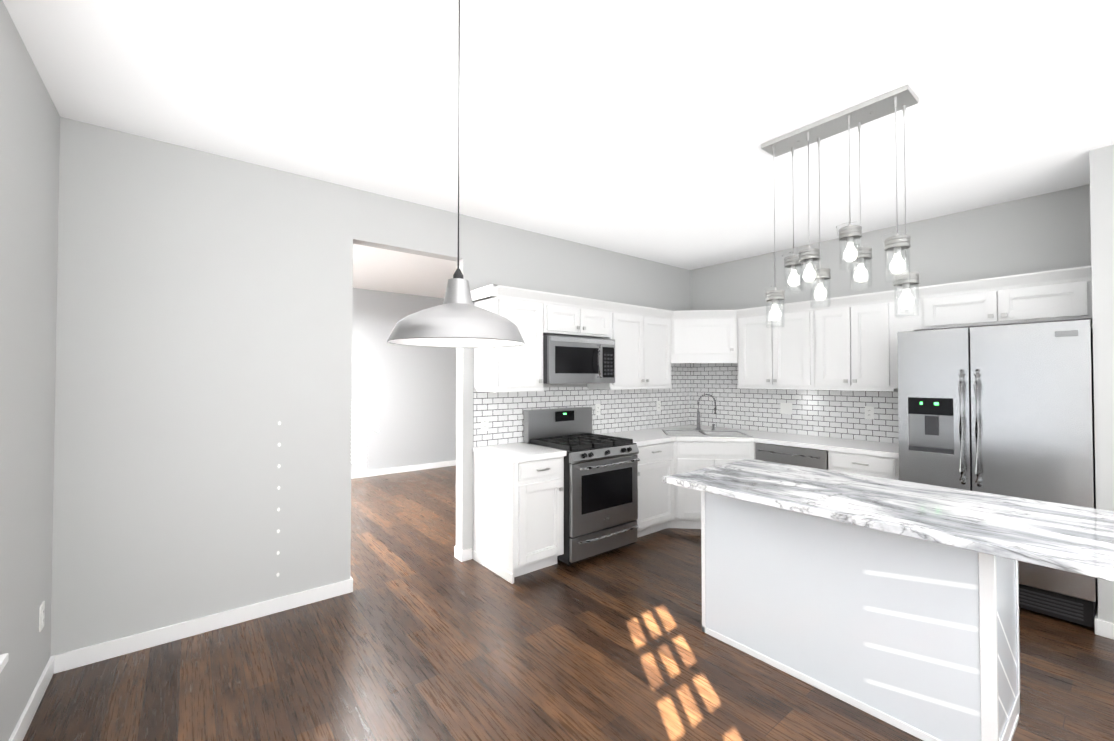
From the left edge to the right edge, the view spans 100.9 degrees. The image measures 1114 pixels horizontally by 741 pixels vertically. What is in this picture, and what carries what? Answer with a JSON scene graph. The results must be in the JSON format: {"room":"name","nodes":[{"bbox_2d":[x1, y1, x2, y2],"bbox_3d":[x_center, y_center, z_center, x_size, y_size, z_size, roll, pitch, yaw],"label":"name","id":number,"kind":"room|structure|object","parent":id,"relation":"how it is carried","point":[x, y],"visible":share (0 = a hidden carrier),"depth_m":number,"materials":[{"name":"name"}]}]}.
{"room":"kitchen","nodes":[
{"label":"kitchen","id":0,"kind":"room"},
{"bbox_2d":[0,0,59,740],"bbox_3d":[-1.150,0.081,0.490,0.120,2.825,4.620,1,-1,-39],"label":"wall","id":1,"kind":"structure","parent":0,"point":[29,154],"depth_m":1.91,"materials":[{"name":"grey paint"}]},
{"bbox_2d":[0,653,8,672],"bbox_3d":[-1.270,0.176,0.706,0.205,1.498,1.860,1,-1,-39],"label":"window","id":2,"kind":"structure","parent":1,"relation":"in","point":[4,658],"depth_m":1.45,"materials":[{"name":"white"}]},
{"bbox_2d":[8,654,59,740],"bbox_3d":[-1.141,1.450,0.565,0.017,0.090,4.480,1,-1,-39],"label":"baseboard","id":3,"kind":"structure","parent":1,"relation":"attached to","point":[52,667],"depth_m":2.03,"materials":[{"name":"white wood"}]},
{"bbox_2d":[39,601,44,631],"bbox_3d":[-2.411,1.151,2.154,0.008,0.116,0.071,1,-1,-39],"label":"electrical outlet","id":4,"kind":"object","parent":1,"relation":"attached to","point":[41,614],"visible":1,"depth_m":2.14,"materials":[{"name":"white plastic"}]},
{"bbox_2d":[51,117,689,655],"bbox_3d":[-0.483,0.140,4.056,5.615,2.825,0.120,1,-1,-39],"label":"wall","id":5,"kind":"structure","parent":0,"point":[203,409],"depth_m":2.74,"materials":[{"name":"grey paint"}]},
{"bbox_2d":[60,577,352,671],"bbox_3d":[-1.980,1.486,2.765,1.414,0.090,0.034,1,-1,-39],"label":"baseboard","id":6,"kind":"structure","parent":5,"relation":"attached to","point":[104,650],"depth_m":2.66,"materials":[{"name":"white wood"}]},
{"bbox_2d":[454,545,471,559],"bbox_3d":[0.633,1.523,5.009,3.814,0.090,0.017,1,-1,-39],"label":"baseboard","id":7,"kind":"structure","parent":5,"relation":"attached to","point":[459,554],"depth_m":3.75,"materials":[{"name":"white wood"}]},
{"bbox_2d":[471,289,545,391],"bbox_3d":[-0.397,-0.226,3.831,0.481,0.750,0.344,1,-1,-39],"label":"upper cabinet","id":8,"kind":"object","parent":5,"relation":"attached to","point":[498,369],"depth_m":3.70,"materials":[{"name":"white wood"}]},
{"bbox_2d":[546,297,613,338],"bbox_3d":[0.099,-0.455,4.231,0.782,0.279,0.344,1,-1,-39],"label":"upper cabinet","id":9,"kind":"object","parent":5,"relation":"attached to","point":[563,318],"depth_m":4.09,"materials":[{"name":"white wood"}]},
{"bbox_2d":[543,335,614,383],"bbox_3d":[0.133,-0.088,4.183,0.776,0.405,0.450,1,-1,-39],"label":"microwave","id":10,"kind":"object","parent":9,"relation":"attached to","point":[569,359],"visible":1,"depth_m":4.00,"materials":[{"name":"grey metal"}]},
{"bbox_2d":[473,363,692,446],"bbox_3d":[0.483,0.244,4.741,3.003,0.809,0.009,1,-1,-39],"label":"backsplash","id":11,"kind":"structure","parent":5,"relation":"attached to","point":[625,409],"depth_m":4.69,"materials":[{"name":"tile"}]},
{"bbox_2d":[481,417,488,430],"bbox_3d":[-0.606,0.449,3.856,0.071,0.116,0.008,1,-1,-39],"label":"electrical outlet","id":12,"kind":"object","parent":11,"relation":"attached to","point":[484,423],"visible":1,"depth_m":3.85,"materials":[{"name":"white plastic"}]},
{"bbox_2d":[595,404,600,414],"bbox_3d":[0.418,0.398,4.675,0.071,0.116,0.008,1,-1,-39],"label":"electrical outlet","id":13,"kind":"object","parent":11,"relation":"attached to","point":[597,409],"visible":1,"depth_m":4.67,"materials":[{"name":"white plastic"}]},
{"bbox_2d":[656,401,660,410],"bbox_3d":[1.168,0.407,5.274,0.071,0.116,0.008,1,-1,-39],"label":"electrical outlet","id":14,"kind":"object","parent":11,"relation":"attached to","point":[658,405],"visible":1,"depth_m":5.27,"materials":[{"name":"white plastic"}]},
{"bbox_2d":[587,305,673,388],"bbox_3d":[0.768,-0.211,4.761,0.928,0.750,0.344,1,-1,-39],"label":"upper cabinet","id":15,"kind":"object","parent":5,"relation":"attached to","point":[644,340],"depth_m":4.61,"materials":[{"name":"white wood"}]},
{"bbox_2d":[674,310,737,360],"bbox_3d":[1.590,-0.368,5.124,0.806,0.424,0.806,1,-1,-39],"label":"upper cabinet","id":16,"kind":"object","parent":5,"relation":"attached to","point":[704,335],"depth_m":4.88,"materials":[{"name":"white wood"}]},
{"bbox_2d":[351,288,455,472],"bbox_3d":[-2.855,0.189,7.024,6.975,2.825,0.120,1,-1,-39],"label":"wall","id":17,"kind":"structure","parent":0,"point":[403,405],"depth_m":7.21,"materials":[{"name":"grey paint"}]},
{"bbox_2d":[351,460,455,478],"bbox_3d":[-2.813,1.555,6.950,6.775,0.090,0.014,1,-1,-39],"label":"baseboard","id":18,"kind":"structure","parent":17,"relation":"attached to","point":[361,474],"depth_m":7.23,"materials":[{"name":"white wood"}]},
{"bbox_2d":[3,0,1113,297],"bbox_3d":[-0.227,-1.318,3.760,6.975,0.080,8.540,1,-1,-39],"label":"ceiling","id":19,"kind":"structure","parent":0,"point":[641,128],"depth_m":2.23,"materials":[{"name":"white paint"}]},
{"bbox_2d":[387,0,524,347],"bbox_3d":[-0.325,-0.701,1.520,0.439,1.225,0.439,1,-1,-39],"label":"dome pendant light","id":20,"kind":"object","parent":19,"relation":"hanging from","point":[457,318],"visible":1,"depth_m":1.39,"materials":[{"name":"silver metal"}]},
{"bbox_2d":[761,84,918,327],"bbox_3d":[1.450,-0.772,2.408,0.209,1.054,0.690,1,-1,-39],"label":"pendant lights","id":21,"kind":"object","parent":19,"relation":"hanging from","point":[903,98],"visible":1,"depth_m":2.34,"materials":[{"name":"silver metal"}]},
{"bbox_2d":[23,465,1113,740],"bbox_3d":[-0.227,1.577,3.712,6.975,0.060,8.540,1,-1,-39],"label":"floor","id":22,"kind":"structure","parent":0,"point":[419,633],"depth_m":2.35,"materials":[{"name":"brown wood"}]},
{"bbox_2d":[472,452,563,583],"bbox_3d":[-0.312,1.110,3.700,0.478,0.872,0.618,1,-1,-39],"label":"base cabinet","id":23,"kind":"object","parent":22,"relation":"on","point":[518,519],"depth_m":3.49,"materials":[{"name":"white wood"}]},
{"bbox_2d":[472,442,566,462],"bbox_3d":[-0.311,0.653,3.699,0.489,0.040,0.632,1,-1,-39],"label":"countertop","id":24,"kind":"structure","parent":23,"relation":"on","point":[517,452],"depth_m":3.58,"materials":[{"name":"white stone"}]},
{"bbox_2d":[524,407,639,565],"bbox_3d":[0.230,0.952,4.027,0.762,1.200,0.734,1,-1,-39],"label":"range","id":25,"kind":"object","parent":22,"relation":"on","point":[600,494],"visible":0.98,"depth_m":3.82,"materials":[{"name":"silver metal"}]},
{"bbox_2d":[636,441,675,537],"bbox_3d":[0.766,1.124,4.523,0.686,0.872,0.678,1,-1,-39],"label":"base cabinet","id":26,"kind":"object","parent":22,"relation":"on","point":[656,498],"depth_m":4.32,"materials":[{"name":"white wood"}]},
{"bbox_2d":[600,430,679,445],"bbox_3d":[0.925,0.729,4.668,1.109,0.179,0.660,1,-1,-39],"label":"countertop","id":27,"kind":"structure","parent":26,"relation":"on","point":[640,437],"depth_m":4.50,"materials":[{"name":"white stone"}]},
{"bbox_2d":[643,394,898,458],"bbox_3d":[1.924,0.529,4.414,1.152,0.571,2.309,1,-1,-39],"label":"countertop","id":28,"kind":"structure","parent":26,"relation":"on","point":[698,432],"depth_m":4.39,"materials":[{"name":"white stone"}]},
{"bbox_2d":[696,394,716,429],"bbox_3d":[1.628,0.454,5.053,0.212,0.401,0.176,1,-1,-39],"label":"faucet","id":29,"kind":"object","parent":28,"relation":"on","point":[698,413],"depth_m":5.06,"materials":[{"name":"silver metal"}]},
{"bbox_2d":[662,429,752,436],"bbox_3d":[1.526,0.731,4.760,0.932,0.179,0.932,1,-1,-39],"label":"sink","id":30,"kind":"object","parent":28,"relation":"in","point":[665,432],"depth_m":4.74,"materials":[{"name":"silver metal"}]},
{"bbox_2d":[676,441,756,528],"bbox_3d":[1.490,1.123,4.445,0.640,0.872,0.566,1,-1,-39],"label":"base cabinet","id":31,"kind":"object","parent":22,"relation":"on","point":[690,455],"depth_m":4.46,"materials":[{"name":"white wood"}]},
{"bbox_2d":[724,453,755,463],"bbox_3d":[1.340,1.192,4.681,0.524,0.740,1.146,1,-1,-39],"label":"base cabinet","id":32,"kind":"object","parent":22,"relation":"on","point":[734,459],"depth_m":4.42,"materials":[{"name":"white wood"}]},
{"bbox_2d":[755,443,827,469],"bbox_3d":[2.303,1.122,4.309,0.646,0.869,0.634,1,-1,-39],"label":"dishwasher","id":33,"kind":"object","parent":22,"relation":"on","point":[806,457],"visible":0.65,"depth_m":4.11,"materials":[{"name":"grey metal"}]},
{"bbox_2d":[701,491,1020,740],"bbox_3d":[1.487,1.078,2.402,0.622,0.895,1.270,1,-1,-39],"label":"kitchen island","id":34,"kind":"object","parent":22,"relation":"on","point":[893,602],"depth_m":2.04,"materials":[{"name":"white wood"}]},
{"bbox_2d":[663,459,1113,580],"bbox_3d":[1.464,0.609,2.250,0.935,0.033,1.620,1,-1,-39],"label":"island countertop","id":35,"kind":"structure","parent":34,"relation":"on","point":[1064,537],"depth_m":1.93,"materials":[{"name":"white stone"}]},
{"bbox_2d":[828,451,898,479],"bbox_3d":[2.686,1.113,3.878,0.619,0.872,0.509,1,-1,-39],"label":"base cabinet","id":36,"kind":"object","parent":22,"relation":"on","point":[868,465],"depth_m":3.68,"materials":[{"name":"white wood"}]},
{"bbox_2d":[897,320,1097,627],"bbox_3d":[3.072,0.617,3.236,0.773,1.815,0.937,1,-1,-39],"label":"refrigerator","id":37,"kind":"object","parent":22,"relation":"on","point":[1006,410],"visible":0.81,"depth_m":2.93,"materials":[{"name":"grey metal"}]},
{"bbox_2d":[690,184,1092,443],"bbox_3d":[2.721,0.146,4.446,0.120,2.825,3.270,1,-1,-39],"label":"wall","id":38,"kind":"structure","parent":0,"point":[1045,232],"depth_m":3.77,"materials":[{"name":"grey paint"}]},
{"bbox_2d":[734,305,813,388],"bbox_3d":[2.261,-0.212,4.652,0.344,0.750,0.762,1,-1,-39],"label":"upper cabinet","id":39,"kind":"object","parent":38,"relation":"attached to","point":[768,357],"depth_m":4.50,"materials":[{"name":"white wood"}]},
{"bbox_2d":[693,357,898,443],"bbox_3d":[2.381,0.245,4.764,0.009,0.809,2.283,1,-1,-39],"label":"backsplash","id":40,"kind":"structure","parent":38,"relation":"attached to","point":[832,413],"depth_m":4.71,"materials":[{"name":"tile"}]},
{"bbox_2d":[780,403,791,413],"bbox_3d":[2.371,0.394,4.757,0.012,0.116,0.118,1,-1,-39],"label":"light switch","id":41,"kind":"object","parent":40,"relation":"attached to","point":[785,408],"visible":1,"depth_m":4.76,"materials":[{"name":"white plastic"}]},
{"bbox_2d":[865,406,873,418],"bbox_3d":[2.837,0.385,4.176,0.008,0.116,0.071,1,-1,-39],"label":"electrical outlet","id":42,"kind":"object","parent":40,"relation":"attached to","point":[869,412],"visible":1,"depth_m":4.17,"materials":[{"name":"white plastic"}]},
{"bbox_2d":[814,297,909,388],"bbox_3d":[2.691,-0.221,4.113,0.344,0.750,0.617,1,-1,-39],"label":"upper cabinet","id":43,"kind":"object","parent":38,"relation":"attached to","point":[846,343],"depth_m":3.96,"materials":[{"name":"white wood"}]},
{"bbox_2d":[910,273,1091,330],"bbox_3d":[3.261,-0.468,3.404,0.344,0.279,0.945,1,-1,-39],"label":"upper cabinet","id":44,"kind":"object","parent":38,"relation":"attached to","point":[1068,297],"depth_m":3.24,"materials":[{"name":"white wood"}]},
{"bbox_2d":[1089,145,1113,622],"bbox_3d":[3.884,0.113,2.419,0.835,2.825,1.350,1,-1,-39],"label":"wall","id":45,"kind":"structure","parent":0,"point":[1101,162],"depth_m":2.66,"materials":[{"name":"grey paint"}]},
{"bbox_2d":[1094,615,1113,639],"bbox_3d":[3.503,1.477,2.191,0.017,0.090,1.224,1,-1,-39],"label":"baseboard","id":46,"kind":"structure","parent":45,"relation":"attached to","point":[1102,628],"depth_m":2.64,"materials":[{"name":"white wood"}]}
]}

